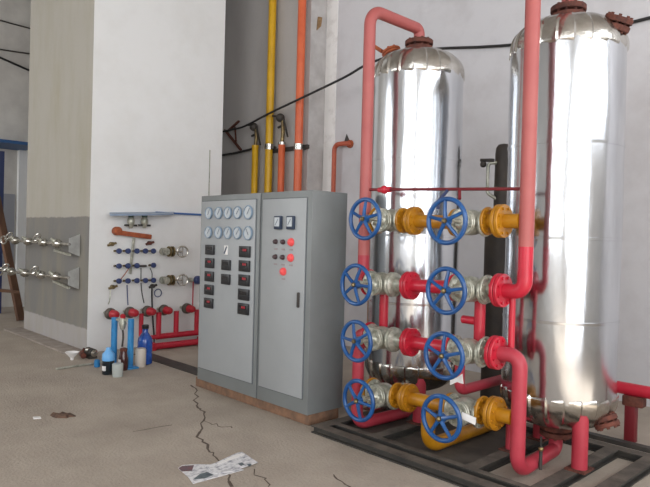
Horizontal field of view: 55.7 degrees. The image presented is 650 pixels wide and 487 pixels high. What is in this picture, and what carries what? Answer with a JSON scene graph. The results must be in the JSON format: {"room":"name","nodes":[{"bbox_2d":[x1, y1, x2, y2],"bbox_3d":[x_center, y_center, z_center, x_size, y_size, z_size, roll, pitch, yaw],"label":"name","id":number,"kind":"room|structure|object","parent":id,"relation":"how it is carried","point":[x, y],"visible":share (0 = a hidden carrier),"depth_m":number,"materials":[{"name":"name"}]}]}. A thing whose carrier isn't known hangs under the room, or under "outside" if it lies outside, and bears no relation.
{"room":"mechanical room","nodes":[
{"label":"mechanical room","id":0,"kind":"room"},
{"bbox_2d":[0,0,30,306],"bbox_3d":[-9.255,-1.984,10.183,12.900,6.500,0.200,1,1,-44],"label":"wall","id":1,"kind":"structure","parent":0,"point":[14,80],"depth_m":12.71,"materials":[{"name":"paint"}]},
{"bbox_2d":[2,194,14,263],"bbox_3d":[-6.593,-0.306,12.635,0.380,1.437,0.030,1,1,-44],"label":"door","id":2,"kind":"structure","parent":1,"relation":"in","point":[9,199],"depth_m":12.69,"materials":[{"name":"grey"}]},
{"bbox_2d":[0,139,27,150],"bbox_3d":[-6.321,-1.960,12.166,1.006,0.061,1.000,1,1,-44],"label":"beam","id":3,"kind":"structure","parent":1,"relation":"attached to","point":[4,144],"depth_m":12.02,"materials":[{"name":"blue metal"}]},
{"bbox_2d":[0,57,28,70],"bbox_3d":[-6.641,-3.812,12.434,2.971,0.822,0.044,1,1,-44],"label":"wire","id":4,"kind":"object","parent":1,"relation":"attached to","point":[2,58],"visible":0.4,"depth_m":12.65,"materials":[{"name":"black"}]},
{"bbox_2d":[0,49,29,53],"bbox_3d":[-6.640,-3.956,12.431,2.943,0.202,0.030,1,1,-44],"label":"wire","id":5,"kind":"object","parent":1,"relation":"attached to","point":[0,49],"visible":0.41,"depth_m":12.65,"materials":[{"name":"metal"}]},
{"bbox_2d":[0,20,29,28],"bbox_3d":[-6.633,-4.547,12.417,2.944,0.150,0.030,1,1,-44],"label":"wire","id":6,"kind":"object","parent":1,"relation":"attached to","point":[0,20],"visible":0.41,"depth_m":12.65,"materials":[{"name":"metal"}]},
{"bbox_2d":[15,150,27,306],"bbox_3d":[-6.217,-0.324,12.932,0.496,3.287,0.120,1,1,-44],"label":"trim","id":7,"kind":"structure","parent":1,"relation":"attached to","point":[22,155],"depth_m":12.77,"materials":[{"name":"white paint"}]},
{"bbox_2d":[24,0,225,351],"bbox_3d":[-3.171,-1.822,9.683,2.050,6.500,2.450,1,1,-44],"label":"wall","id":8,"kind":"structure","parent":0,"point":[125,114],"depth_m":8.76,"materials":[{"name":"white paint"}]},
{"bbox_2d":[0,263,78,288],"bbox_3d":[-4.249,0.439,9.021,2.325,0.300,0.313,2,1,42],"label":"valve","id":9,"kind":"object","parent":8,"relation":"attached to","point":[73,275],"visible":1,"depth_m":8.61,"materials":[{"name":"silver metal"}]},
{"bbox_2d":[0,232,79,255],"bbox_3d":[-4.185,-0.006,8.948,2.163,0.304,0.311,2,1,39],"label":"pipe","id":10,"kind":"object","parent":8,"relation":"attached to","point":[74,242],"visible":1,"depth_m":8.67,"materials":[{"name":"silver metal"}]},
{"bbox_2d":[4,327,81,355],"bbox_3d":[-4.109,1.399,8.928,0.270,0.025,2.600,1,1,-44],"label":"baseboard","id":11,"kind":"structure","parent":8,"relation":"attached to","point":[53,344],"depth_m":8.82,"materials":[{"name":"grey concrete"}]},
{"bbox_2d":[103,308,119,319],"bbox_3d":[-2.850,0.931,8.161,0.152,0.152,0.326,1,1,-44],"label":"gas regulator","id":12,"kind":"object","parent":8,"relation":"attached to","point":[110,312],"visible":0.86,"depth_m":8.09,"materials":[{"name":"brown metal"}]},
{"bbox_2d":[108,285,117,289],"bbox_3d":[-2.871,0.590,8.314,0.126,0.062,0.060,1,1,-44],"label":"wall fitting","id":13,"kind":"object","parent":8,"relation":"attached to","point":[111,286],"visible":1,"depth_m":8.29,"materials":[{"name":"gold metal"}]},
{"bbox_2d":[114,263,121,268],"bbox_3d":[-2.804,0.305,8.342,0.105,0.074,0.098,1,1,-44],"label":"valve","id":14,"kind":"object","parent":8,"relation":"attached to","point":[119,266],"visible":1,"depth_m":8.31,"materials":[{"name":"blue metal"}]},
{"bbox_2d":[114,278,121,283],"bbox_3d":[-2.805,0.508,8.347,0.105,0.074,0.098,1,1,-44],"label":"valve","id":15,"kind":"object","parent":8,"relation":"attached to","point":[119,281],"visible":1,"depth_m":8.31,"materials":[{"name":"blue metal"}]},
{"bbox_2d":[124,216,136,227],"bbox_3d":[-2.667,-0.314,8.437,0.180,0.210,0.120,1,1,-44],"label":"regulator","id":16,"kind":"object","parent":8,"relation":"attached to","point":[130,221],"visible":0.73,"depth_m":8.40,"materials":[{"name":"silver metal"}]},
{"bbox_2d":[123,307,138,317],"bbox_3d":[-2.652,0.935,8.351,0.152,0.152,0.326,1,1,-44],"label":"gas regulator","id":17,"kind":"object","parent":8,"relation":"attached to","point":[130,312],"visible":0.97,"depth_m":8.28,"materials":[{"name":"brown metal"}]},
{"bbox_2d":[112,227,151,238],"bbox_3d":[-2.655,-0.143,8.475,0.563,0.160,0.110,1,1,-44],"label":"bar","id":18,"kind":"object","parent":8,"relation":"attached to","point":[115,230],"visible":1,"depth_m":8.40,"materials":[{"name":"orange metal"}]},
{"bbox_2d":[129,238,134,273],"bbox_3d":[-2.668,0.172,8.501,0.081,0.500,0.020,1,1,-44],"label":"strip","id":19,"kind":"object","parent":8,"relation":"attached to","point":[133,239],"visible":1,"depth_m":8.49,"materials":[{"name":"grey metal"}]},
{"bbox_2d":[140,248,147,253],"bbox_3d":[-2.522,0.105,8.605,0.105,0.074,0.098,1,1,-44],"label":"valve","id":20,"kind":"object","parent":8,"relation":"attached to","point":[145,250],"visible":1,"depth_m":8.57,"materials":[{"name":"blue metal"}]},
{"bbox_2d":[138,216,150,227],"bbox_3d":[-2.522,-0.319,8.576,0.180,0.210,0.120,1,1,-44],"label":"regulator","id":21,"kind":"object","parent":8,"relation":"attached to","point":[144,221],"visible":0.79,"depth_m":8.54,"materials":[{"name":"silver metal"}]},
{"bbox_2d":[140,306,155,316],"bbox_3d":[-2.466,0.938,8.529,0.152,0.152,0.326,1,1,-44],"label":"gas regulator","id":22,"kind":"object","parent":8,"relation":"attached to","point":[148,311],"visible":0.99,"depth_m":8.46,"materials":[{"name":"brown metal"}]},
{"bbox_2d":[110,211,200,215],"bbox_3d":[-2.197,-0.407,8.795,1.900,0.107,0.250,1,1,-44],"label":"shelf","id":23,"kind":"object","parent":8,"relation":"attached to","point":[155,212],"visible":0.84,"depth_m":8.49,"materials":[{"name":"blue"}]},
{"bbox_2d":[157,305,172,314],"bbox_3d":[-2.284,0.941,8.704,0.152,0.152,0.326,1,1,-44],"label":"gas regulator","id":24,"kind":"object","parent":8,"relation":"attached to","point":[164,309],"visible":0.95,"depth_m":8.63,"materials":[{"name":"brown metal"}]},
{"bbox_2d":[159,274,188,285],"bbox_3d":[-2.186,0.527,8.889,0.392,0.174,0.176,1,1,-44],"label":"valve","id":25,"kind":"object","parent":8,"relation":"attached to","point":[169,279],"visible":1,"depth_m":8.82,"materials":[{"name":"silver metal"}]},
{"bbox_2d":[159,246,188,257],"bbox_3d":[-2.183,0.115,8.877,0.392,0.174,0.176,1,1,-44],"label":"valve","id":26,"kind":"object","parent":8,"relation":"attached to","point":[169,251],"visible":1,"depth_m":8.81,"materials":[{"name":"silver metal"}]},
{"bbox_2d":[180,303,195,313],"bbox_3d":[-2.017,0.946,8.961,0.152,0.152,0.326,1,1,-44],"label":"gas regulator","id":27,"kind":"object","parent":8,"relation":"attached to","point":[187,308],"visible":1,"depth_m":8.89,"materials":[{"name":"brown metal"}]},
{"bbox_2d":[188,276,199,304],"bbox_3d":[-1.939,0.724,9.151,0.196,0.492,0.148,1,1,-44],"label":"valve","id":28,"kind":"object","parent":8,"relation":"attached to","point":[196,279],"visible":0.8,"depth_m":9.12,"materials":[{"name":"blue"}]},
{"bbox_2d":[208,151,209,195],"bbox_3d":[-1.771,-0.577,9.360,0.016,1.690,0.014,1,1,-44],"label":"conduit","id":29,"kind":"object","parent":8,"relation":"attached to","point":[209,151],"visible":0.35,"depth_m":9.35,"materials":[{"name":"grey metal"}]},
{"bbox_2d":[221,0,326,194],"bbox_3d":[-1.151,-1.777,10.521,0.335,6.500,2.940,1,1,-44],"label":"wall pier","id":30,"kind":"object","parent":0,"point":[246,21],"visible":0.22,"depth_m":10.11,"materials":[{"name":"paint"}]},
{"bbox_2d":[224,120,241,150],"bbox_3d":[-1.605,-1.864,10.725,0.050,0.528,0.510,1,1,-44],"label":"bracket","id":31,"kind":"object","parent":30,"relation":"attached to","point":[238,121],"visible":0.87,"depth_m":10.67,"materials":[{"name":"brown metal"}]},
{"bbox_2d":[222,148,251,155],"bbox_3d":[-1.584,-1.574,10.654,0.051,0.069,1.094,1,1,-43],"label":"cable","id":32,"kind":"object","parent":30,"relation":"attached to","point":[249,149],"visible":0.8,"depth_m":10.55,"materials":[{"name":"black plastic"}]},
{"bbox_2d":[264,0,276,192],"bbox_3d":[-0.875,-1.764,9.854,0.189,6.500,0.148,1,1,-44],"label":"pipe","id":33,"kind":"object","parent":30,"relation":"attached to","point":[269,146],"visible":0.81,"depth_m":9.78,"materials":[{"name":"yellow metal"}]},
{"bbox_2d":[273,144,309,152],"bbox_3d":[-0.577,-1.479,9.639,0.049,0.060,0.937,1,1,-44],"label":"pipe rail","id":34,"kind":"object","parent":30,"relation":"attached to","point":[306,146],"visible":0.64,"depth_m":9.57,"materials":[{"name":"metal"}]},
{"bbox_2d":[293,0,305,190],"bbox_3d":[-0.379,-1.746,9.337,0.189,6.500,0.148,1,1,-44],"label":"pipe","id":35,"kind":"object","parent":30,"relation":"attached to","point":[301,31],"visible":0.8,"depth_m":9.27,"materials":[{"name":"metal"}]},
{"bbox_2d":[316,17,321,29],"bbox_3d":[-0.086,-3.371,9.435,0.100,0.220,0.020,1,1,-44],"label":"plug","id":36,"kind":"object","parent":30,"relation":"attached to","point":[319,20],"visible":1,"depth_m":9.42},
{"bbox_2d":[0,307,649,486],"bbox_3d":[-3.044,1.587,3.649,12.900,0.201,18.600,1,1,-44],"label":"floor","id":37,"kind":"structure","parent":0,"point":[136,428],"depth_m":4.92,"materials":[{"name":"concrete"}]},
{"bbox_2d":[0,151,4,312],"bbox_3d":[-6.255,-0.213,11.700,0.192,3.087,0.150,1,1,-44],"label":"post","id":38,"kind":"object","parent":37,"relation":"on","point":[2,153],"visible":0.75,"depth_m":11.69,"materials":[{"name":"blue paint"}]},
{"bbox_2d":[0,196,23,320],"bbox_3d":[-5.631,0.248,10.766,0.713,2.188,0.343,2,1,22],"label":"ladder","id":39,"kind":"object","parent":37,"relation":"on","point":[6,248],"visible":0.85,"depth_m":10.81,"materials":[{"name":"brown wood"}]},
{"bbox_2d":[50,412,75,417],"bbox_3d":[-2.270,1.478,5.323,0.235,0.030,0.137,1,1,-1],"label":"rag","id":40,"kind":"object","parent":37,"relation":"on","point":[62,414],"visible":1,"depth_m":5.30,"materials":[{"name":"brown fabric"}]},
{"bbox_2d":[65,351,78,359],"bbox_3d":[-3.145,1.399,7.646,0.170,0.100,0.170,1,1,-44],"label":"funnel","id":41,"kind":"object","parent":37,"relation":"on","point":[71,354],"visible":1,"depth_m":7.62,"materials":[{"name":"white plastic"}]},
{"bbox_2d":[56,361,101,369],"bbox_3d":[-2.898,1.446,7.296,0.026,0.025,0.595,2,1,41],"label":"rod","id":42,"kind":"object","parent":37,"relation":"on","point":[86,364],"visible":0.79,"depth_m":7.24,"materials":[{"name":"grey metal"}]},
{"bbox_2d":[79,348,85,358],"bbox_3d":[-3.083,1.389,7.831,0.072,0.115,0.209,1,1,-27],"label":"pipe fitting","id":43,"kind":"object","parent":37,"relation":"on","point":[82,354],"visible":0.93,"depth_m":7.75,"materials":[{"name":"red metal"}]},
{"bbox_2d":[84,347,97,358],"bbox_3d":[-2.965,1.383,7.777,0.130,0.138,0.230,1,1,-44],"label":"motor","id":44,"kind":"object","parent":37,"relation":"on","point":[91,353],"visible":1,"depth_m":7.74,"materials":[{"name":"metal"}]},
{"bbox_2d":[94,359,99,367],"bbox_3d":[-2.701,1.419,7.287,0.068,0.090,0.068,1,1,-44],"label":"cup","id":45,"kind":"object","parent":37,"relation":"on","point":[96,361],"visible":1,"depth_m":7.26,"materials":[{"name":"plastic"}]},
{"bbox_2d":[102,347,114,374],"bbox_3d":[-2.447,1.322,6.940,0.142,0.302,0.140,1,1,-44],"label":"oil bottle","id":46,"kind":"object","parent":37,"relation":"on","point":[108,356],"visible":0.98,"depth_m":6.88,"materials":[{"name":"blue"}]},
{"bbox_2d":[112,362,122,377],"bbox_3d":[-2.304,1.405,6.833,0.120,0.146,0.120,1,1,-44],"label":"cup","id":47,"kind":"object","parent":37,"relation":"on","point":[117,368],"visible":1,"depth_m":6.78,"materials":[{"name":"grey plastic"}]},
{"bbox_2d":[118,347,127,370],"bbox_3d":[-2.350,1.344,7.164,0.115,0.260,0.110,1,1,-44],"label":"bottle","id":48,"kind":"object","parent":37,"relation":"on","point":[123,357],"visible":0.84,"depth_m":7.12,"materials":[{"name":"brown plastic"}]},
{"bbox_2d":[111,314,138,369],"bbox_3d":[-2.413,1.154,7.319,0.243,0.633,0.398,1,1,-44],"label":"stand","id":49,"kind":"object","parent":37,"relation":"on","point":[114,320],"visible":0.76,"depth_m":7.29,"materials":[{"name":"paint"}]},
{"bbox_2d":[135,347,145,367],"bbox_3d":[-2.210,1.365,7.375,0.124,0.221,0.124,1,1,-44],"label":"canister","id":50,"kind":"object","parent":37,"relation":"on","point":[140,353],"visible":0.96,"depth_m":7.32,"materials":[{"name":"beige plastic"}]},
{"bbox_2d":[137,324,152,364],"bbox_3d":[-2.207,1.234,7.540,0.180,0.480,0.180,1,1,-44],"label":"water bottle","id":51,"kind":"object","parent":37,"relation":"on","point":[145,340],"visible":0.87,"depth_m":7.49,"materials":[{"name":"blue plastic"}]},
{"bbox_2d":[133,353,197,375],"bbox_3d":[-1.771,1.483,7.465,0.220,0.006,1.950,1,1,-44],"label":"trim","id":52,"kind":"structure","parent":37,"relation":"on","point":[184,367],"depth_m":7.51,"materials":[{"name":"metal"}]},
{"bbox_2d":[139,309,198,350],"bbox_3d":[-2.078,1.216,8.745,1.157,0.500,0.205,1,1,-44],"label":"gas manifold","id":53,"kind":"object","parent":37,"relation":"on","point":[175,333],"visible":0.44,"depth_m":8.67,"materials":[{"name":"red paint"}]},
{"bbox_2d":[178,464,243,483],"bbox_3d":[-0.811,1.538,4.186,0.390,0.004,0.340,1,1,-44],"label":"newspaper","id":54,"kind":"object","parent":37,"relation":"on","point":[196,473],"visible":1,"depth_m":4.12,"materials":[{"name":"white paper"}]},
{"bbox_2d":[178,465,193,470],"bbox_3d":[-0.946,1.533,4.193,0.103,0.001,0.105,1,1,-12],"label":"picture","id":55,"kind":"object","parent":54,"relation":"on","point":[183,467],"depth_m":4.19},
{"bbox_2d":[194,472,212,478],"bbox_3d":[-0.814,1.538,4.063,0.146,0.001,0.082,1,1,-44],"label":"picture","id":56,"kind":"object","parent":54,"relation":"on","point":[201,475],"depth_m":4.07},
{"bbox_2d":[205,452,257,473],"bbox_3d":[-0.660,1.536,4.302,0.384,0.004,0.272,1,1,-44],"label":"newspaper","id":57,"kind":"object","parent":54,"relation":"on","point":[236,461],"visible":1,"depth_m":4.29,"materials":[{"name":"white paper"}]},
{"bbox_2d":[217,453,243,463],"bbox_3d":[-0.675,1.533,4.388,0.054,0.001,0.264,2,1,38],"label":"picture","id":58,"kind":"object","parent":57,"relation":"on","point":[237,456],"depth_m":4.38,"materials":[{"name":"white paper"}]},
{"bbox_2d":[197,193,261,397],"bbox_3d":[-0.825,0.472,6.167,0.458,1.900,0.993,1,1,-44],"label":"tall cabinet","id":59,"kind":"object","parent":37,"relation":"on","point":[230,224],"visible":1,"depth_m":5.97,"materials":[{"name":"grey metal"}]},
{"bbox_2d":[224,245,227,254],"bbox_3d":[-0.970,0.065,6.023,0.008,0.090,0.060,1,1,-44],"label":"switch","id":60,"kind":"object","parent":59,"relation":"attached to","point":[225,246],"depth_m":6.01,"materials":[{"name":"white plastic"}]},
{"bbox_2d":[196,377,337,425],"bbox_3d":[-0.624,1.480,5.981,0.360,0.100,1.780,1,1,-44],"label":"plinth","id":61,"kind":"object","parent":37,"relation":"on","point":[328,415],"visible":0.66,"depth_m":5.57,"materials":[{"name":"brick"}]},
{"bbox_2d":[256,190,346,414],"bbox_3d":[-0.239,0.493,5.548,0.469,1.900,0.711,1,1,-44],"label":"tall cabinet","id":62,"kind":"object","parent":37,"relation":"on","point":[303,236],"visible":1,"depth_m":5.33,"materials":[{"name":"grey metal"}]},
{"bbox_2d":[279,268,285,275],"bbox_3d":[-0.374,0.246,5.381,0.034,0.071,0.071,1,1,-44],"label":"lamp","id":63,"kind":"object","parent":62,"relation":"attached to","point":[282,271],"depth_m":5.37,"materials":[{"name":"red plastic"}]},
{"bbox_2d":[287,254,293,261],"bbox_3d":[-0.305,0.123,5.311,0.034,0.071,0.071,1,1,-44],"label":"lamp","id":64,"kind":"object","parent":62,"relation":"attached to","point":[290,257],"depth_m":5.30,"materials":[{"name":"red plastic"}]},
{"bbox_2d":[287,238,293,245],"bbox_3d":[-0.302,-0.011,5.310,0.034,0.071,0.071,1,1,-44],"label":"lamp","id":65,"kind":"object","parent":62,"relation":"attached to","point":[290,241],"depth_m":5.30,"materials":[{"name":"red plastic"}]},
{"bbox_2d":[311,406,649,486],"bbox_3d":[1.179,1.557,4.774,1.490,0.060,2.180,1,1,-44],"label":"frame","id":66,"kind":"object","parent":37,"relation":"on","point":[467,463],"visible":0.57,"depth_m":4.55,"materials":[{"name":"metal"}]},
{"bbox_2d":[351,322,411,427],"bbox_3d":[0.519,1.100,5.282,0.807,0.913,0.189,1,1,-44],"label":"pipe","id":67,"kind":"object","parent":66,"relation":"on","point":[379,418],"visible":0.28,"depth_m":5.09,"materials":[{"name":"red metal"}]},
{"bbox_2d":[340,320,395,362],"bbox_3d":[0.367,0.751,4.841,0.444,0.329,0.329,1,1,-44],"label":"valve","id":68,"kind":"object","parent":67,"relation":"attached to","point":[374,336],"visible":0.88,"depth_m":4.77,"materials":[{"name":"metal"}]},
{"bbox_2d":[379,294,388,327],"bbox_3d":[0.477,0.536,5.029,0.087,0.506,0.074,1,1,-44],"label":"pipe","id":69,"kind":"object","parent":68,"relation":"attached to","point":[384,299],"visible":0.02,"depth_m":5.00,"materials":[{"name":"red metal"}]},
{"bbox_2d":[386,328,453,361],"bbox_3d":[0.740,0.759,4.632,0.216,0.217,0.577,1,1,-44],"label":"pipe","id":70,"kind":"object","parent":68,"relation":"attached to","point":[409,341],"visible":0.66,"depth_m":4.66,"materials":[{"name":"red metal"}]},
{"bbox_2d":[454,365,500,394],"bbox_3d":[1.327,0.953,4.847,1.050,0.350,0.076,1,1,-44],"label":"pipe","id":71,"kind":"object","parent":70,"relation":"attached to","point":[475,386],"visible":0.4,"depth_m":4.62,"materials":[{"name":"metal"}]},
{"bbox_2d":[363,36,464,425],"bbox_3d":[0.765,-0.176,5.561,0.811,3.370,0.904,1,1,-44],"label":"tank","id":72,"kind":"object","parent":66,"relation":"on","point":[418,116],"visible":0.68,"depth_m":5.17,"materials":[{"name":"metal"}]},
{"bbox_2d":[357,7,424,294],"bbox_3d":[0.571,-0.772,5.261,0.807,2.401,0.139,1,1,-44],"label":"riser pipe","id":73,"kind":"object","parent":72,"relation":"attached to","point":[376,13],"visible":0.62,"depth_m":5.03,"materials":[{"name":"red metal"}]},
{"bbox_2d":[340,263,394,305],"bbox_3d":[0.364,0.319,4.851,0.444,0.329,0.329,1,1,-44],"label":"valve","id":74,"kind":"object","parent":73,"relation":"attached to","point":[373,283],"visible":0.9,"depth_m":4.78,"materials":[{"name":"metal"}]},
{"bbox_2d":[385,271,454,300],"bbox_3d":[0.745,0.324,4.634,0.216,0.221,0.602,1,1,-44],"label":"pipe","id":75,"kind":"object","parent":74,"relation":"attached to","point":[410,285],"visible":0.76,"depth_m":4.67,"materials":[{"name":"red metal"}]},
{"bbox_2d":[368,208,381,233],"bbox_3d":[0.401,-0.188,5.001,0.216,0.216,0.120,1,1,-44],"label":"pipe","id":76,"kind":"object","parent":73,"relation":"attached to","point":[373,209],"visible":0.1,"depth_m":4.92,"materials":[{"name":"metal"}]},
{"bbox_2d":[349,197,400,239],"bbox_3d":[0.429,-0.185,4.793,0.444,0.328,0.328,1,1,-44],"label":"valve","id":77,"kind":"object","parent":76,"relation":"attached to","point":[381,219],"visible":0.92,"depth_m":4.71,"materials":[{"name":"metal"}]},
{"bbox_2d":[395,207,454,235],"bbox_3d":[0.776,-0.169,4.610,0.216,0.220,0.529,1,1,-44],"label":"pipe","id":78,"kind":"object","parent":77,"relation":"attached to","point":[412,220],"visible":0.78,"depth_m":4.65,"materials":[{"name":"metal"}]},
{"bbox_2d":[369,185,519,209],"bbox_3d":[0.814,-0.350,4.540,0.095,0.204,1.351,1,1,-43],"label":"rod","id":79,"kind":"object","parent":73,"relation":"attached to","point":[384,189],"visible":0.96,"depth_m":4.47,"materials":[{"name":"red paint"}]},
{"bbox_2d":[388,383,504,450],"bbox_3d":[1.065,1.326,4.949,1.138,0.492,0.545,1,1,-44],"label":"pipe","id":80,"kind":"object","parent":66,"relation":"on","point":[406,397],"visible":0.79,"depth_m":4.67,"materials":[{"name":"metal"}]},
{"bbox_2d":[343,379,397,421],"bbox_3d":[0.383,1.200,4.816,0.444,0.329,0.329,1,1,-44],"label":"valve","id":81,"kind":"object","parent":80,"relation":"attached to","point":[376,392],"visible":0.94,"depth_m":4.75,"materials":[{"name":"metal"}]},
{"bbox_2d":[360,377,377,402],"bbox_3d":[0.360,1.198,5.019,0.216,0.216,0.105,1,1,-44],"label":"pipe","id":82,"kind":"object","parent":81,"relation":"attached to","point":[372,378],"visible":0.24,"depth_m":4.96,"materials":[{"name":"metal"}]},
{"bbox_2d":[421,393,483,442],"bbox_3d":[0.910,1.180,4.268,0.444,0.329,0.329,1,1,-44],"label":"valve","id":83,"kind":"object","parent":80,"relation":"attached to","point":[454,406],"visible":0.87,"depth_m":4.19,"materials":[{"name":"metal"}]},
{"bbox_2d":[462,412,475,424],"bbox_3d":[0.957,1.162,4.084,0.099,0.070,0.005,2,1,34],"label":"paper tag","id":84,"kind":"object","parent":83,"relation":"hanging from","point":[466,417],"visible":0.93,"depth_m":4.08,"materials":[{"name":"white paper"}]},
{"bbox_2d":[351,410,544,471],"bbox_3d":[0.998,1.577,5.055,1.160,0.006,1.325,1,1,-44],"label":"drip tray","id":85,"kind":"object","parent":66,"relation":"on","point":[465,452],"depth_m":4.85,"materials":[{"name":"black metal"}]},
{"bbox_2d":[498,0,633,474],"bbox_3d":[1.763,-0.105,4.519,0.813,3.298,0.854,1,1,-44],"label":"tank","id":86,"kind":"object","parent":66,"relation":"on","point":[567,324],"visible":0.9,"depth_m":4.18,"materials":[{"name":"metal"}]},
{"bbox_2d":[477,335,562,474],"bbox_3d":[1.409,1.097,4.350,0.813,0.928,0.334,1,1,-44],"label":"pipe","id":87,"kind":"object","parent":86,"relation":"attached to","point":[494,352],"visible":1,"depth_m":4.05,"materials":[{"name":"red metal"}]},
{"bbox_2d":[423,331,485,380],"bbox_3d":[0.926,0.757,4.259,0.444,0.329,0.329,1,1,-44],"label":"valve","id":88,"kind":"object","parent":87,"relation":"attached to","point":[461,352],"visible":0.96,"depth_m":4.19,"materials":[{"name":"metal"}]},
{"bbox_2d":[450,374,462,384],"bbox_3d":[0.908,0.939,4.240,0.006,0.094,0.107,1,1,-44],"label":"paper tag","id":89,"kind":"object","parent":88,"relation":"hanging from","point":[459,379],"visible":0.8,"depth_m":4.23,"materials":[{"name":"white paper"}]},
{"bbox_2d":[461,301,485,340],"bbox_3d":[1.063,0.557,4.435,0.110,0.512,0.180,1,1,-44],"label":"pipe","id":90,"kind":"object","parent":88,"relation":"attached to","point":[478,320],"visible":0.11,"depth_m":4.38,"materials":[{"name":"red metal"}]},
{"bbox_2d":[474,396,510,430],"bbox_3d":[1.162,1.156,4.184,0.228,0.228,0.249,1,1,-44],"label":"pipe","id":91,"kind":"object","parent":87,"relation":"attached to","point":[492,412],"visible":0.98,"depth_m":4.13,"materials":[{"name":"metal"}]},
{"bbox_2d":[508,298,515,348],"bbox_3d":[1.267,0.565,4.188,0.062,0.476,0.044,1,1,-44],"label":"pipe","id":92,"kind":"object","parent":87,"relation":"attached to","point":[512,302],"visible":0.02,"depth_m":4.17,"materials":[{"name":"red metal"}]},
{"bbox_2d":[538,436,543,469],"bbox_3d":[1.468,1.425,4.187,0.045,0.231,0.036,1,1,-44],"label":"drain cock","id":93,"kind":"object","parent":87,"relation":"attached to","point":[540,448],"visible":1,"depth_m":4.18,"materials":[{"name":"metal"}]},
{"bbox_2d":[479,0,570,306],"bbox_3d":[1.465,-0.752,4.326,0.813,2.377,0.349,1,1,-44],"label":"riser pipe","id":94,"kind":"object","parent":86,"relation":"attached to","point":[497,289],"visible":0.98,"depth_m":4.00,"materials":[{"name":"red metal"}]},
{"bbox_2d":[426,266,487,314],"bbox_3d":[0.939,0.320,4.253,0.444,0.329,0.329,1,1,-44],"label":"valve","id":95,"kind":"object","parent":94,"relation":"attached to","point":[461,289],"visible":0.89,"depth_m":4.18,"materials":[{"name":"metal"}]},
{"bbox_2d":[479,204,518,237],"bbox_3d":[1.203,-0.152,4.165,0.228,0.228,0.267,1,1,-44],"label":"pipe","id":96,"kind":"object","parent":94,"relation":"attached to","point":[499,220],"visible":0.99,"depth_m":4.12,"materials":[{"name":"metal"}]},
{"bbox_2d":[426,196,488,244],"bbox_3d":[0.944,-0.149,4.255,0.444,0.329,0.329,1,1,-44],"label":"valve","id":97,"kind":"object","parent":96,"relation":"attached to","point":[462,221],"visible":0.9,"depth_m":4.17,"materials":[{"name":"metal"}]},
{"bbox_2d":[480,144,507,397],"bbox_3d":[1.606,0.335,5.686,0.300,2.510,0.331,1,1,-44],"label":"post","id":98,"kind":"object","parent":37,"relation":"on","point":[494,248],"visible":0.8,"depth_m":5.59,"materials":[{"name":"metal"}]},
{"bbox_2d":[589,431,649,452],"bbox_3d":[2.951,1.620,4.341,0.070,0.035,3.100,1,1,-44],"label":"rail","id":99,"kind":"object","parent":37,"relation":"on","point":[624,443],"visible":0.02,"depth_m":4.92,"materials":[{"name":"metal"}]},
{"bbox_2d":[617,381,649,442],"bbox_3d":[3.217,1.406,4.278,0.100,0.477,2.450,1,1,-44],"label":"pipe","id":100,"kind":"object","parent":37,"relation":"on","point":[635,396],"visible":0.83,"depth_m":4.99,"materials":[{"name":"red metal"}]},
{"bbox_3d":[-1.799,1.458,10.286,0.845,0.004,3.340,1,1,-44],"label":"trim","id":101,"kind":"structure","parent":37,"relation":"on","visible":0},
{"bbox_2d":[249,123,260,192],"bbox_3d":[-1.198,-0.256,10.113,0.150,3.463,0.382,1,1,-44],"label":"pipe","id":102,"kind":"object","parent":101,"relation":"on","point":[254,127],"visible":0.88,"depth_m":10.06,"materials":[{"name":"yellow metal"}]},
{"bbox_2d":[272,113,288,191],"bbox_3d":[-0.726,-0.271,9.621,0.150,3.528,0.382,1,1,-44],"label":"pipe","id":103,"kind":"object","parent":101,"relation":"on","point":[280,117],"visible":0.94,"depth_m":9.57,"materials":[{"name":"metal"}]},
{"bbox_2d":[335,0,649,406],"bbox_3d":[1.623,-1.682,8.015,0.200,6.500,18.600,1,1,-44],"label":"wall","id":104,"kind":"structure","parent":0,"point":[449,23],"depth_m":7.54,"materials":[{"name":"white paint"}]},
{"bbox_2d":[322,0,338,191],"bbox_3d":[0.069,-1.736,9.482,0.012,6.500,0.239,1,1,-44],"label":"trim","id":105,"kind":"structure","parent":104,"relation":"attached to","point":[332,5],"depth_m":9.47,"materials":[{"name":"white paint"}]},
{"bbox_2d":[331,134,353,191],"bbox_3d":[0.221,-0.060,9.204,0.135,3.164,0.338,1,1,-44],"label":"pipe","id":106,"kind":"object","parent":104,"relation":"attached to","point":[349,143],"visible":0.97,"depth_m":9.24,"materials":[{"name":"orange metal"}]},
{"bbox_2d":[222,16,649,132],"bbox_3d":[0.628,-2.222,8.457,7.260,0.740,0.468,2,1,41],"label":"cable","id":107,"kind":"object","parent":104,"relation":"hanging from","point":[648,17],"visible":0.64,"depth_m":8.41,"materials":[{"name":"black plastic"}]},
{"bbox_3d":[-2.445,0.605,8.723,0.126,0.062,0.060,1,1,-44],"label":"wall fitting","id":108,"kind":"object","parent":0,"visible":0},
{"bbox_2d":[151,285,154,342],"bbox_3d":[-2.430,1.039,8.678,0.093,0.904,0.048,2,1,24],"label":"hose","id":109,"kind":"object","parent":108,"relation":"hanging from","point":[151,285],"visible":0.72,"depth_m":8.68,"materials":[{"name":"black"}]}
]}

